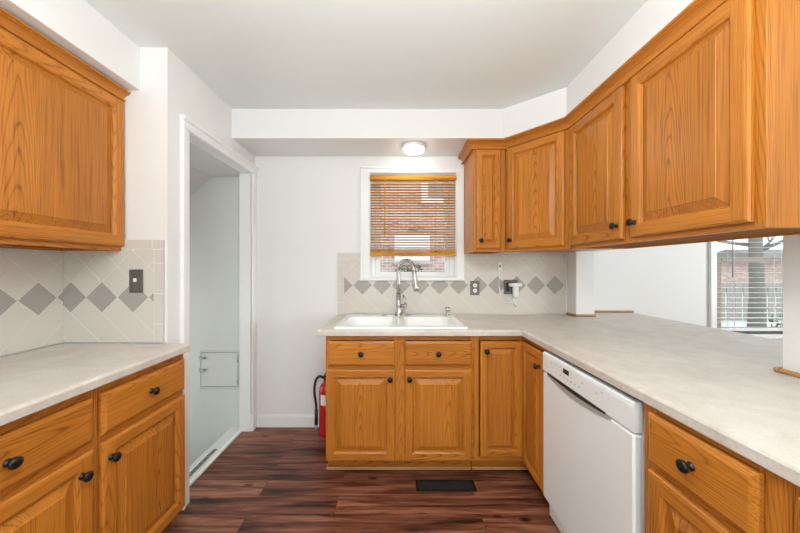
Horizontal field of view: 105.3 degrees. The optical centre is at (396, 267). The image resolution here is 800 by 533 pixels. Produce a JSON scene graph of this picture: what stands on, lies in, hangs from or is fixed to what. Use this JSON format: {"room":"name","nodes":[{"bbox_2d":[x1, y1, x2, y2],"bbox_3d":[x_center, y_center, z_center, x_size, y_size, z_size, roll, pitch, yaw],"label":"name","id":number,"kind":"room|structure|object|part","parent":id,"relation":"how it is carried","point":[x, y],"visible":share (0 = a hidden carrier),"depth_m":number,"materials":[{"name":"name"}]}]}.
{"room":"kitchen","nodes":[
{"label":"kitchen","id":0,"kind":"room"},
{"bbox_2d":[0,248,62,357],"bbox_3d":[-1.741,0.090,-0.133,0.120,2.400,3.335,0,0,0],"label":"wall","id":1,"kind":"structure","parent":0,"point":[0,248],"depth_m":1.39,"materials":[{"name":"white paint"}]},
{"bbox_2d":[0,249,62,355],"bbox_3d":[-1.677,0.145,1.042,0.008,0.454,0.985,0,0,0],"label":"tile backsplash","id":2,"kind":"structure","parent":1,"relation":"attached to","point":[31,281],"depth_m":1.39,"materials":[{"name":"white tile"}]},
{"bbox_2d":[0,7,130,250],"bbox_3d":[-1.504,-0.483,1.067,0.351,0.796,0.933,0,0,0],"label":"upper cabinet","id":3,"kind":"object","parent":1,"relation":"attached to","point":[62,119],"visible":1,"depth_m":1.22,"materials":[{"name":"brown wood"}]},
{"bbox_3d":[-1.536,-0.102,1.067,0.268,0.014,0.901,0,0,0],"label":"panel","id":4,"kind":"part","parent":3,"relation":"part of","materials":[{"name":"brown wood"}]},
{"bbox_3d":[-1.370,-0.469,1.074,0.017,0.609,0.792,0,0,0],"label":"raised panel","id":5,"kind":"part","parent":3,"relation":"part of","materials":[{"name":"brown wood"}]},
{"bbox_3d":[-1.360,-0.859,1.067,0.044,0.045,0.933,0,0,0],"label":"crown molding","id":6,"kind":"part","parent":3,"relation":"part of","materials":[{"name":"brown wood"}]},
{"bbox_2d":[0,0,139,89],"bbox_3d":[-1.486,-1.002,-0.072,0.389,0.217,3.215,0,0,0],"label":"soffit","id":7,"kind":"structure","parent":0,"point":[75,26],"depth_m":1.27,"materials":[{"name":"white paint"}]},
{"bbox_2d":[63,47,149,343],"bbox_3d":[-1.522,0.090,1.565,0.559,2.400,0.060,0,0,0],"label":"wall","id":8,"kind":"structure","parent":0,"point":[137,103],"depth_m":1.53,"materials":[{"name":"white paint"}]},
{"bbox_2d":[63,240,164,341],"bbox_3d":[-1.420,0.116,1.531,0.504,0.513,0.008,0,0,0],"label":"tile backsplash","id":9,"kind":"structure","parent":8,"relation":"attached to","point":[99,305],"depth_m":1.53,"materials":[{"name":"white tile"}]},
{"bbox_2d":[129,269,142,292],"bbox_3d":[-1.303,0.065,1.518,0.070,0.116,0.018,0,0,0],"label":"light switch","id":10,"kind":"object","parent":9,"relation":"attached to","point":[135,275],"visible":1,"depth_m":1.52,"materials":[{"name":"grey metal"}]},
{"bbox_2d":[150,47,254,343],"bbox_3d":[-1.198,0.090,2.007,0.087,2.400,0.945,0,0,0],"label":"wall partition","id":11,"kind":"structure","parent":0,"point":[175,90],"depth_m":1.57,"materials":[{"name":"white paint"}]},
{"bbox_2d":[189,431,240,486],"bbox_3d":[-1.237,1.294,2.040,0.030,0.032,0.720,0,0,0],"label":"trim","id":12,"kind":"structure","parent":11,"relation":"attached to","point":[195,477],"depth_m":2.03,"materials":[{"name":"white wood"}]},
{"bbox_2d":[179,114,258,509],"bbox_3d":[-1.182,0.238,2.043,0.122,2.104,0.869,0,0,0],"label":"trim","id":13,"kind":"structure","parent":11,"relation":"attached to","point":[190,131],"depth_m":2.40,"materials":[{"name":"white wood"}]},
{"bbox_2d":[189,142,240,195],"bbox_3d":[-1.865,-0.440,2.070,1.270,1.140,0.820,0,0,0],"label":"ceiling","id":14,"kind":"structure","parent":0,"point":[202,165],"depth_m":2.28,"materials":[{"name":"white paint"}]},
{"bbox_2d":[162,427,560,532],"bbox_3d":[1.460,1.340,0.410,6.520,0.100,4.420,0,0,0],"label":"floor","id":15,"kind":"structure","parent":0,"point":[268,479],"depth_m":1.70,"materials":[{"name":"brown wood"}]},
{"bbox_2d":[0,390,93,532],"bbox_3d":[-1.331,0.853,0.822,0.623,0.875,0.513,0,0,0],"label":"base cabinet","id":16,"kind":"object","parent":15,"relation":"on","point":[47,473],"visible":0.96,"depth_m":0.93,"materials":[{"name":"brown wood"}]},
{"bbox_3d":[-1.036,0.526,0.823,0.031,0.032,0.033,0,0,0],"label":"knob","id":17,"kind":"part","parent":16,"relation":"part of","materials":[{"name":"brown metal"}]},
{"bbox_3d":[-1.061,0.907,0.823,0.017,0.443,0.364,0,0,0],"label":"raised panel","id":18,"kind":"part","parent":16,"relation":"part of","materials":[{"name":"brown wood"}]},
{"bbox_3d":[-1.060,0.526,0.823,0.019,0.152,0.476,0,0,0],"label":"drawer","id":19,"kind":"part","parent":16,"relation":"part of","materials":[{"name":"brown wood"}]},
{"bbox_3d":[-1.060,0.907,0.823,0.019,0.555,0.476,0,0,0],"label":"door","id":20,"kind":"part","parent":16,"relation":"part of","materials":[{"name":"brown wood"}]},
{"bbox_3d":[-1.036,0.695,1.017,0.031,0.032,0.033,0,0,0],"label":"knob","id":21,"kind":"part","parent":16,"relation":"part of","materials":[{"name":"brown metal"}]},
{"bbox_2d":[0,344,190,426],"bbox_3d":[-1.351,0.395,1.038,0.642,0.037,0.976,0,0,0],"label":"countertop","id":22,"kind":"structure","parent":16,"relation":"on","point":[31,382],"depth_m":1.14,"materials":[{"name":"laminate"}]},
{"bbox_2d":[93,354,184,532],"bbox_3d":[-1.331,0.853,1.304,0.623,0.875,0.452,0,0,0],"label":"base cabinet","id":23,"kind":"object","parent":15,"relation":"on","point":[139,417],"visible":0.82,"depth_m":1.25,"materials":[{"name":"brown wood"}]},
{"bbox_3d":[-1.036,0.695,1.121,0.031,0.032,0.033,0,0,0],"label":"knob","id":24,"kind":"part","parent":23,"relation":"part of","materials":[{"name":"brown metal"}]},
{"bbox_3d":[-1.060,0.526,1.306,0.019,0.152,0.426,0,0,0],"label":"drawer","id":25,"kind":"part","parent":23,"relation":"part of","materials":[{"name":"brown wood"}]},
{"bbox_3d":[-1.061,0.907,1.306,0.017,0.443,0.314,0,0,0],"label":"raised panel","id":26,"kind":"part","parent":23,"relation":"part of","materials":[{"name":"brown wood"}]},
{"bbox_3d":[-1.036,0.526,1.306,0.031,0.032,0.033,0,0,0],"label":"knob","id":27,"kind":"part","parent":23,"relation":"part of","materials":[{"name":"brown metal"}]},
{"bbox_2d":[189,427,238,479],"bbox_3d":[-1.298,1.303,2.065,0.093,0.034,0.810,0,0,0],"label":"ledge","id":28,"kind":"object","parent":15,"relation":"on","point":[229,433],"visible":0.32,"depth_m":2.23,"materials":[{"name":"white paint"}]},
{"bbox_2d":[189,448,219,478],"bbox_3d":[-1.285,1.283,1.925,0.046,0.005,0.490,0,0,0],"label":"floor vent","id":29,"kind":"object","parent":28,"relation":"on","point":[213,451],"visible":0.53,"depth_m":2.01,"materials":[{"name":"white metal"}]},
{"bbox_2d":[313,372,325,437],"bbox_3d":[-0.545,1.032,2.370,0.197,0.516,0.115,0,0,0],"label":"fire extinguisher","id":30,"kind":"object","parent":15,"relation":"on","point":[322,389],"visible":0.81,"depth_m":2.32,"materials":[{"name":"red metal"}]},
{"bbox_2d":[326,336,473,469],"bbox_3d":[0.011,0.853,2.143,0.928,0.875,0.623,0,0,0],"label":"base cabinet","id":31,"kind":"object","parent":15,"relation":"on","point":[399,403],"visible":0.92,"depth_m":1.86,"materials":[{"name":"brown wood"}]},
{"bbox_3d":[-0.224,0.902,1.873,0.425,0.562,0.019,0,0,0],"label":"door","id":32,"kind":"part","parent":31,"relation":"part of","materials":[{"name":"brown wood"}]},
{"bbox_3d":[-0.224,0.902,1.873,0.313,0.450,0.017,0,0,0],"label":"raised panel","id":33,"kind":"part","parent":31,"relation":"part of","materials":[{"name":"brown wood"}]},
{"bbox_3d":[-0.219,0.523,1.873,0.412,0.150,0.019,0,0,0],"label":"drawer","id":34,"kind":"part","parent":31,"relation":"part of","materials":[{"name":"brown wood"}]},
{"bbox_3d":[0.011,1.280,2.198,0.928,0.020,0.514,0,0,0],"label":"shoe molding","id":35,"kind":"part","parent":31,"relation":"part of","materials":[{"name":"brown wood"}]},
{"bbox_3d":[0.253,0.902,1.873,0.300,0.450,0.017,0,0,0],"label":"raised panel","id":36,"kind":"part","parent":31,"relation":"part of","materials":[{"name":"brown wood"}]},
{"bbox_3d":[0.253,0.523,1.873,0.412,0.150,0.019,0,0,0],"label":"drawer","id":37,"kind":"part","parent":31,"relation":"part of","materials":[{"name":"brown wood"}]},
{"bbox_3d":[0.253,0.902,1.873,0.412,0.562,0.019,0,0,0],"label":"door","id":38,"kind":"part","parent":31,"relation":"part of","materials":[{"name":"brown wood"}]},
{"bbox_2d":[415,480,476,490],"bbox_3d":[0.287,1.287,1.805,0.350,0.005,0.090,0,0,0],"label":"floor vent","id":39,"kind":"object","parent":15,"relation":"in","point":[421,485],"visible":1,"depth_m":1.80,"materials":[{"name":"brown metal"}]},
{"bbox_2d":[471,336,547,491],"bbox_3d":[0.918,0.853,2.022,0.883,0.875,0.875,0,0,0],"label":"base cabinet","id":40,"kind":"object","parent":15,"relation":"on","point":[508,370],"visible":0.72,"depth_m":1.86,"materials":[{"name":"brown wood"}]},
{"bbox_3d":[0.667,1.280,1.948,0.379,0.020,0.014,0,0,0],"label":"shoe molding","id":41,"kind":"part","parent":40,"relation":"part of","materials":[{"name":"brown wood"}]},
{"bbox_3d":[0.641,0.805,1.873,0.262,0.713,0.019,0,0,0],"label":"door","id":42,"kind":"part","parent":40,"relation":"part of","materials":[{"name":"brown wood"}]},
{"bbox_3d":[0.641,0.805,1.873,0.166,0.617,0.017,0,0,0],"label":"raised panel","id":43,"kind":"part","parent":40,"relation":"part of","materials":[{"name":"brown wood"}]},
{"bbox_3d":[0.773,0.816,1.736,0.017,0.639,0.176,0,0,0],"label":"raised panel","id":44,"kind":"part","parent":40,"relation":"part of","materials":[{"name":"brown wood"}]},
{"bbox_3d":[0.772,0.816,1.736,0.019,0.735,0.272,0,0,0],"label":"door","id":45,"kind":"part","parent":40,"relation":"part of","materials":[{"name":"brown wood"}]},
{"bbox_3d":[0.748,0.528,1.637,0.031,0.032,0.033,0,0,0],"label":"knob","id":46,"kind":"part","parent":40,"relation":"part of","materials":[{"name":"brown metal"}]},
{"bbox_2d":[543,351,644,532],"bbox_3d":[1.048,0.842,1.276,0.594,0.856,0.605,0,0,0],"label":"dishwasher","id":47,"kind":"object","parent":15,"relation":"on","point":[594,430],"visible":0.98,"depth_m":1.20,"materials":[{"name":"white metal"}]},
{"bbox_3d":[0.752,0.530,1.313,0.003,0.016,0.420,0,0,0],"label":"handle","id":48,"kind":"part","parent":47,"relation":"part of","materials":[{"name":"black plastic"}]},
{"bbox_3d":[0.769,0.479,1.276,0.030,0.098,0.603,0,0,0],"label":"control panel","id":49,"kind":"part","parent":47,"relation":"part of","materials":[{"name":"white plastic"}]},
{"bbox_2d":[645,403,793,532],"bbox_3d":[1.034,0.853,0.777,0.623,0.875,0.358,0,0,0],"label":"base cabinet","id":50,"kind":"object","parent":15,"relation":"on","point":[694,483],"visible":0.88,"depth_m":0.75,"materials":[{"name":"brown wood"}]},
{"bbox_3d":[0.738,0.508,0.781,0.031,0.032,0.033,0,0,0],"label":"knob","id":51,"kind":"part","parent":50,"relation":"part of","materials":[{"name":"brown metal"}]},
{"bbox_3d":[0.763,0.895,0.781,0.017,0.468,0.169,0,0,0],"label":"raised panel","id":52,"kind":"part","parent":50,"relation":"part of","materials":[{"name":"brown wood"}]},
{"bbox_3d":[0.762,0.895,0.781,0.019,0.580,0.281,0,0,0],"label":"door","id":53,"kind":"part","parent":50,"relation":"part of","materials":[{"name":"brown wood"}]},
{"bbox_2d":[794,485,799,532],"bbox_3d":[1.034,0.853,0.387,0.623,0.875,0.420,0,0,0],"label":"base cabinet","id":54,"kind":"object","parent":15,"relation":"on","point":[796,488],"visible":0.86,"depth_m":0.59,"materials":[{"name":"brown wood"}]},
{"bbox_2d":[316,313,799,486],"bbox_3d":[0.756,0.395,1.369,2.487,0.037,2.418,0,0,0],"label":"countertop","id":55,"kind":"structure","parent":54,"relation":"on","point":[724,386],"depth_m":1.15,"materials":[{"name":"laminate"}]},
{"bbox_2d":[334,314,467,340],"bbox_3d":[0.022,0.458,2.142,0.835,0.186,0.520,0,0,0],"label":"sink","id":56,"kind":"object","parent":55,"relation":"in","point":[351,321],"visible":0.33,"depth_m":2.28,"materials":[{"name":"white ceramic"}]},
{"bbox_2d":[445,307,450,315],"bbox_3d":[0.387,0.333,2.345,0.054,0.066,0.066,0,0,0],"label":"soap dispenser","id":57,"kind":"object","parent":56,"relation":"on","point":[447,309],"visible":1,"depth_m":2.34,"materials":[{"name":"silver metal"}]},
{"bbox_2d":[394,259,418,315],"bbox_3d":[0.076,0.148,2.284,0.241,0.435,0.070,0,0,44],"label":"tap","id":58,"kind":"object","parent":55,"relation":"on","point":[399,305],"visible":1,"depth_m":2.32,"materials":[{"name":"silver metal"}]},
{"bbox_3d":[0.053,0.275,2.329,0.058,0.143,0.027,0,0,25],"label":"lever handle","id":59,"kind":"part","parent":58,"relation":"part of","materials":[{"name":"silver metal"}]},
{"bbox_3d":[0.068,0.073,2.281,0.031,0.285,0.200,0,0,-41],"label":"spout","id":60,"kind":"part","parent":58,"relation":"part of","materials":[{"name":"silver metal"}]},
{"bbox_3d":[0.762,0.508,0.387,0.019,0.148,0.384,0,0,0],"label":"drawer","id":61,"kind":"part","parent":54,"relation":"part of","materials":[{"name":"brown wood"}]},
{"bbox_2d":[85,0,647,108],"bbox_3d":[1.060,-1.160,0.460,7.320,0.100,4.520,0,0,0],"label":"ceiling","id":62,"kind":"structure","parent":0,"point":[251,54],"depth_m":1.51,"materials":[{"name":"white paint"}]},
{"bbox_2d":[189,156,566,466],"bbox_3d":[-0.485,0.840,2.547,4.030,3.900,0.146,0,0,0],"label":"wall","id":63,"kind":"structure","parent":0,"point":[308,207],"depth_m":2.48,"materials":[{"name":"white paint"}]},
{"bbox_2d":[198,351,238,387],"bbox_3d":[-1.437,0.821,2.454,0.324,0.304,0.040,0,0,0],"label":"access door","id":64,"kind":"structure","parent":63,"relation":"in","point":[217,369],"depth_m":2.46,"materials":[{"name":"white paint"}]},
{"bbox_2d":[257,415,318,426],"bbox_3d":[-0.787,1.240,2.473,0.695,0.100,0.014,0,0,0],"label":"baseboard","id":65,"kind":"structure","parent":63,"relation":"attached to","point":[262,420],"depth_m":2.47,"materials":[{"name":"white wood"}]},
{"bbox_2d":[359,166,463,280],"bbox_3d":[0.121,-0.358,2.530,0.844,0.920,0.180,0,0,0],"label":"window","id":66,"kind":"structure","parent":63,"relation":"in","point":[370,266],"depth_m":2.46,"materials":[{"name":"white"}]},
{"bbox_3d":[0.130,-0.522,2.590,0.620,0.475,0.030,0,0,0],"label":"sash","id":67,"kind":"part","parent":66,"relation":"part of","materials":[{"name":"white"}]},
{"bbox_3d":[0.130,-0.126,2.557,0.620,0.388,0.030,0,0,0],"label":"sash","id":68,"kind":"part","parent":66,"relation":"part of","materials":[{"name":"white"}]},
{"bbox_2d":[370,175,456,255],"bbox_3d":[0.130,-0.420,2.466,0.696,0.648,0.058,0,0,0],"label":"blind","id":69,"kind":"object","parent":66,"relation":"attached to","point":[384,178],"visible":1,"depth_m":2.47,"materials":[{"name":"brown wood"}]},
{"bbox_3d":[-0.056,-0.415,2.467,0.029,0.590,0.034,0,0,28],"label":"ladder cord","id":70,"kind":"part","parent":69,"relation":"part of","materials":[{"name":"white fabric"}]},
{"bbox_3d":[0.130,-0.108,2.474,0.692,0.025,0.028,0,0,0],"label":"rail","id":71,"kind":"part","parent":69,"relation":"part of","materials":[{"name":"brown wood"}]},
{"bbox_2d":[338,253,565,313],"bbox_3d":[0.445,0.125,2.476,1.850,0.494,0.008,0,0,0],"label":"tile backsplash","id":72,"kind":"structure","parent":63,"relation":"attached to","point":[542,277],"depth_m":2.47,"materials":[{"name":"white tile"}]},
{"bbox_2d":[470,281,479,294],"bbox_3d":[0.631,0.162,2.467,0.074,0.116,0.010,0,0,0],"label":"wall outlet","id":73,"kind":"object","parent":72,"relation":"attached to","point":[474,285],"visible":1,"depth_m":2.47,"materials":[{"name":"grey metal"}]},
{"bbox_2d":[504,280,517,293],"bbox_3d":[0.922,0.154,2.467,0.116,0.116,0.009,0,0,0],"label":"wall outlet","id":74,"kind":"object","parent":72,"relation":"attached to","point":[507,289],"visible":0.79,"depth_m":2.47,"materials":[{"name":"grey metal"}]},
{"bbox_2d":[506,283,509,291],"bbox_3d":[0.896,0.154,2.465,0.028,0.072,0.002,0,0,0],"label":"socket","id":75,"kind":"object","parent":74,"relation":"attached to","point":[507,284],"depth_m":2.46,"materials":[{"name":"black plastic"}]},
{"bbox_2d":[506,283,521,306],"bbox_3d":[0.931,0.214,2.442,0.129,0.188,0.041,0,0,0],"label":"plug adapter","id":76,"kind":"object","parent":74,"relation":"attached to","point":[515,286],"visible":1,"depth_m":2.43,"materials":[{"name":"white plastic"}]},
{"bbox_2d":[458,138,504,253],"bbox_3d":[0.631,-0.508,2.299,0.277,0.787,0.363,0,0,0],"label":"upper cabinet","id":77,"kind":"object","parent":63,"relation":"attached to","point":[483,159],"visible":1,"depth_m":2.16,"materials":[{"name":"brown wood"}]},
{"bbox_3d":[0.631,-0.872,2.300,0.277,0.061,0.360,0,0,0],"label":"crown molding","id":78,"kind":"part","parent":77,"relation":"part of","materials":[{"name":"brown wood"}]},
{"bbox_3d":[0.649,-0.487,2.158,0.172,0.704,0.019,0,0,0],"label":"door","id":79,"kind":"part","parent":77,"relation":"part of","materials":[{"name":"brown wood"}]},
{"bbox_3d":[0.649,-0.487,2.158,0.080,0.612,0.017,0,0,0],"label":"raised panel","id":80,"kind":"part","parent":77,"relation":"part of","materials":[{"name":"brown wood"}]},
{"bbox_2d":[566,312,596,316],"bbox_3d":[1.452,0.367,2.408,0.175,0.018,0.125,0,0,0],"label":"trim","id":81,"kind":"structure","parent":63,"relation":"attached to","point":[567,313],"depth_m":2.35,"materials":[{"name":"brown wood"}]},
{"bbox_2d":[594,310,633,312],"bbox_3d":[1.766,0.367,2.573,0.468,0.018,0.014,0,0,0],"label":"trim","id":82,"kind":"structure","parent":63,"relation":"attached to","point":[595,311],"depth_m":2.57,"materials":[{"name":"brown wood"}]},
{"bbox_2d":[232,0,693,155],"bbox_3d":[0.115,-1.008,0.400,2.540,0.203,4.160,0,0,0],"label":"soffit","id":83,"kind":"structure","parent":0,"point":[262,132],"depth_m":2.13,"materials":[{"name":"white paint"}]},
{"bbox_2d":[402,141,425,154],"bbox_3d":[0.125,-0.879,2.270,0.176,0.056,0.176,0,0,0],"label":"ceiling light","id":84,"kind":"object","parent":83,"relation":"attached to","point":[413,147],"visible":1,"depth_m":2.22,"materials":[{"name":"white glass"}]},
{"bbox_2d":[567,234,799,376],"bbox_3d":[1.458,0.090,0.390,0.145,2.400,4.380,0,0,0],"label":"wall","id":85,"kind":"structure","parent":0,"point":[580,264],"depth_m":1.09,"materials":[{"name":"white paint"}]},
{"bbox_2d":[504,117,597,251],"bbox_3d":[1.065,-0.508,2.145,0.636,0.787,0.646,0,0,0],"label":"upper cabinet","id":86,"kind":"object","parent":85,"relation":"attached to","point":[537,158],"visible":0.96,"depth_m":1.97,"materials":[{"name":"brown wood"}]},
{"bbox_2d":[497,255,506,291],"bbox_3d":[0.841,0.039,2.438,0.074,0.313,0.023,0,0,0],"label":"switch","id":87,"kind":"object","parent":86,"relation":"hanging from","point":[499,264],"visible":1,"depth_m":2.44,"materials":[{"name":"white plastic"}]},
{"bbox_2d":[497,262,501,269],"bbox_3d":[0.820,-0.015,2.440,0.032,0.066,0.020,0,0,0],"label":"switch","id":88,"kind":"object","parent":87,"relation":"attached to","point":[499,264],"depth_m":2.43,"materials":[{"name":"white plastic"}]},
{"bbox_3d":[0.897,-0.487,1.999,0.017,0.596,0.273,0,0,-40],"label":"raised panel","id":89,"kind":"part","parent":86,"relation":"part of","materials":[{"name":"brown wood"}]},
{"bbox_3d":[0.897,-0.487,1.999,0.019,0.704,0.381,0,0,-40],"label":"door","id":90,"kind":"part","parent":86,"relation":"part of","materials":[{"name":"brown wood"}]},
{"bbox_3d":[0.891,-0.872,1.989,0.050,0.061,0.433,0,0,-40],"label":"crown molding","id":91,"kind":"part","parent":86,"relation":"part of","materials":[{"name":"brown wood"}]},
{"bbox_3d":[0.916,-0.487,2.010,0.019,0.745,0.425,0,0,-40],"label":"frame","id":92,"kind":"part","parent":86,"relation":"part of","materials":[{"name":"brown wood"}]},
{"bbox_2d":[564,0,799,248],"bbox_3d":[1.191,-0.508,1.328,0.388,0.787,1.024,0,0,0],"label":"upper cabinet","id":93,"kind":"object","parent":85,"relation":"attached to","point":[695,137],"visible":1,"depth_m":1.05,"materials":[{"name":"brown wood"}]},
{"bbox_3d":[1.038,-0.487,1.615,0.017,0.588,0.314,0,0,0],"label":"raised panel","id":94,"kind":"part","parent":93,"relation":"part of","materials":[{"name":"brown wood"}]},
{"bbox_3d":[1.038,-0.487,1.615,0.019,0.704,0.430,0,0,0],"label":"door","id":95,"kind":"part","parent":93,"relation":"part of","materials":[{"name":"brown wood"}]},
{"bbox_3d":[1.012,-0.197,1.428,0.031,0.032,0.033,0,0,0],"label":"knob","id":96,"kind":"part","parent":93,"relation":"part of","materials":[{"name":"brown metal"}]},
{"bbox_3d":[1.012,-0.197,1.322,0.031,0.032,0.033,0,0,0],"label":"knob","id":97,"kind":"part","parent":93,"relation":"part of","materials":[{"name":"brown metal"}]},
{"bbox_3d":[1.192,-0.872,1.328,0.385,0.061,1.024,0,0,0],"label":"crown molding","id":98,"kind":"part","parent":93,"relation":"part of","materials":[{"name":"brown wood"}]},
{"bbox_3d":[1.038,-0.487,1.123,0.017,0.588,0.343,0,0,0],"label":"raised panel","id":99,"kind":"part","parent":93,"relation":"part of","materials":[{"name":"brown wood"}]},
{"bbox_3d":[1.038,-0.487,1.123,0.019,0.704,0.459,0,0,0],"label":"door","id":100,"kind":"part","parent":93,"relation":"part of","materials":[{"name":"brown wood"}]},
{"bbox_3d":[1.222,-0.128,1.352,0.303,0.014,0.940,0,0,0],"label":"panel","id":101,"kind":"part","parent":93,"relation":"part of","materials":[{"name":"brown wood"}]},
{"bbox_2d":[773,367,799,377],"bbox_3d":[1.450,0.368,0.807,0.160,0.016,0.615,0,0,0],"label":"trim","id":102,"kind":"structure","parent":85,"relation":"attached to","point":[776,369],"depth_m":1.07,"materials":[{"name":"brown wood"}]},
{"bbox_2d":[594,242,782,333],"bbox_3d":[3.125,0.090,2.650,3.190,2.400,0.140,0,0,0],"label":"wall","id":103,"kind":"structure","parent":0,"point":[671,282],"depth_m":2.58,"materials":[{"name":"white paint"}]},
{"bbox_2d":[709,241,782,340],"bbox_3d":[3.245,-0.100,2.618,1.250,1.540,0.176,0,0,0],"label":"window","id":104,"kind":"structure","parent":103,"relation":"in","point":[713,249],"depth_m":2.56,"materials":[{"name":"white"}]},
{"bbox_2d":[717,236,782,330],"bbox_3d":[3.245,-0.137,2.606,1.096,1.343,0.068,0,0,0],"label":"blind","id":105,"kind":"object","parent":104,"relation":"attached to","point":[781,237],"visible":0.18,"depth_m":2.60,"materials":[{"name":"white plastic"}]},
{"bbox_3d":[2.860,-0.120,2.611,0.003,1.300,0.053,0,0,0],"label":"ladder cord","id":106,"kind":"part","parent":105,"relation":"part of","materials":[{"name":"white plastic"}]},
{"bbox_3d":[3.245,0.526,2.611,1.090,0.017,0.046,0,0,0],"label":"rail","id":107,"kind":"part","parent":105,"relation":"part of","materials":[{"name":"white plastic"}]},
{"bbox_3d":[3.260,-0.120,2.611,0.003,1.300,0.053,0,0,0],"label":"ladder cord","id":108,"kind":"part","parent":105,"relation":"part of","materials":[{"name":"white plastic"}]},
{"bbox_3d":[3.245,0.230,2.660,1.110,0.650,0.030,0,0,0],"label":"sash","id":109,"kind":"part","parent":104,"relation":"part of","materials":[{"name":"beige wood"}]},
{"label":"outside","id":110,"kind":"structure","parent":0,"visible":0},
{"bbox_2d":[721,294,782,326],"bbox_3d":[15.500,1.965,26.375,49.000,0.150,47.250,0,0,0],"label":"ground","id":111,"kind":"structure","parent":110,"point":[742,320],"depth_m":10.39,"materials":[{"name":"grey snow"}]},
{"bbox_2d":[395,265,422,271],"bbox_3d":[0.252,0.896,6.589,1.030,1.991,1.042,0,0,0],"label":"shrub","id":112,"kind":"object","parent":111,"relation":"on","point":[419,267],"visible":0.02,"depth_m":6.57,"materials":[{"name":"green plant"}]},
{"bbox_2d":[381,183,443,271],"bbox_3d":[0.250,-1.260,9.294,8.700,6.300,3.812,0,0,0],"label":"brick house","id":113,"kind":"structure","parent":111,"relation":"on","point":[388,263],"depth_m":7.50,"materials":[{"name":"red brick"}]},
{"bbox_3d":[0.370,-0.128,7.460,0.980,0.075,0.120,0,0,0],"label":"window sill","id":114,"kind":"part","parent":113,"relation":"part of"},
{"bbox_3d":[0.960,-2.310,7.433,0.400,1.200,0.025,0,0,0],"label":"pane","id":115,"kind":"part","parent":113,"relation":"part of","materials":[{"name":"clear glass"}]},
{"bbox_2d":[718,238,782,326],"bbox_3d":[8.692,-0.940,7.228,4.625,5.667,3.913,0,0,-17],"label":"bare tree","id":116,"kind":"object","parent":111,"relation":"on","point":[751,239],"visible":0.04,"depth_m":7.22,"materials":[{"name":"grey plant"}]},
{"bbox_2d":[718,249,782,295],"bbox_3d":[30.650,0.240,23.000,11.700,3.300,7.000,0,0,0],"label":"house","id":117,"kind":"structure","parent":111,"relation":"on","point":[725,250],"depth_m":22.24,"materials":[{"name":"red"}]},
{"bbox_2d":[721,283,782,319],"bbox_3d":[13.400,1.215,11.040,16.800,1.350,0.080,0,0,0],"label":"fence","id":118,"kind":"object","parent":111,"relation":"on","point":[722,284],"visible":0.14,"depth_m":11.00,"materials":[{"name":"grey"}]},
{"bbox_2d":[766,315,782,326],"bbox_3d":[7.979,1.427,6.219,0.910,0.932,0.931,0,0,0],"label":"shrub","id":119,"kind":"object","parent":111,"relation":"on","point":[770,320],"visible":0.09,"depth_m":6.37,"materials":[{"name":"green plant"}]}
]}

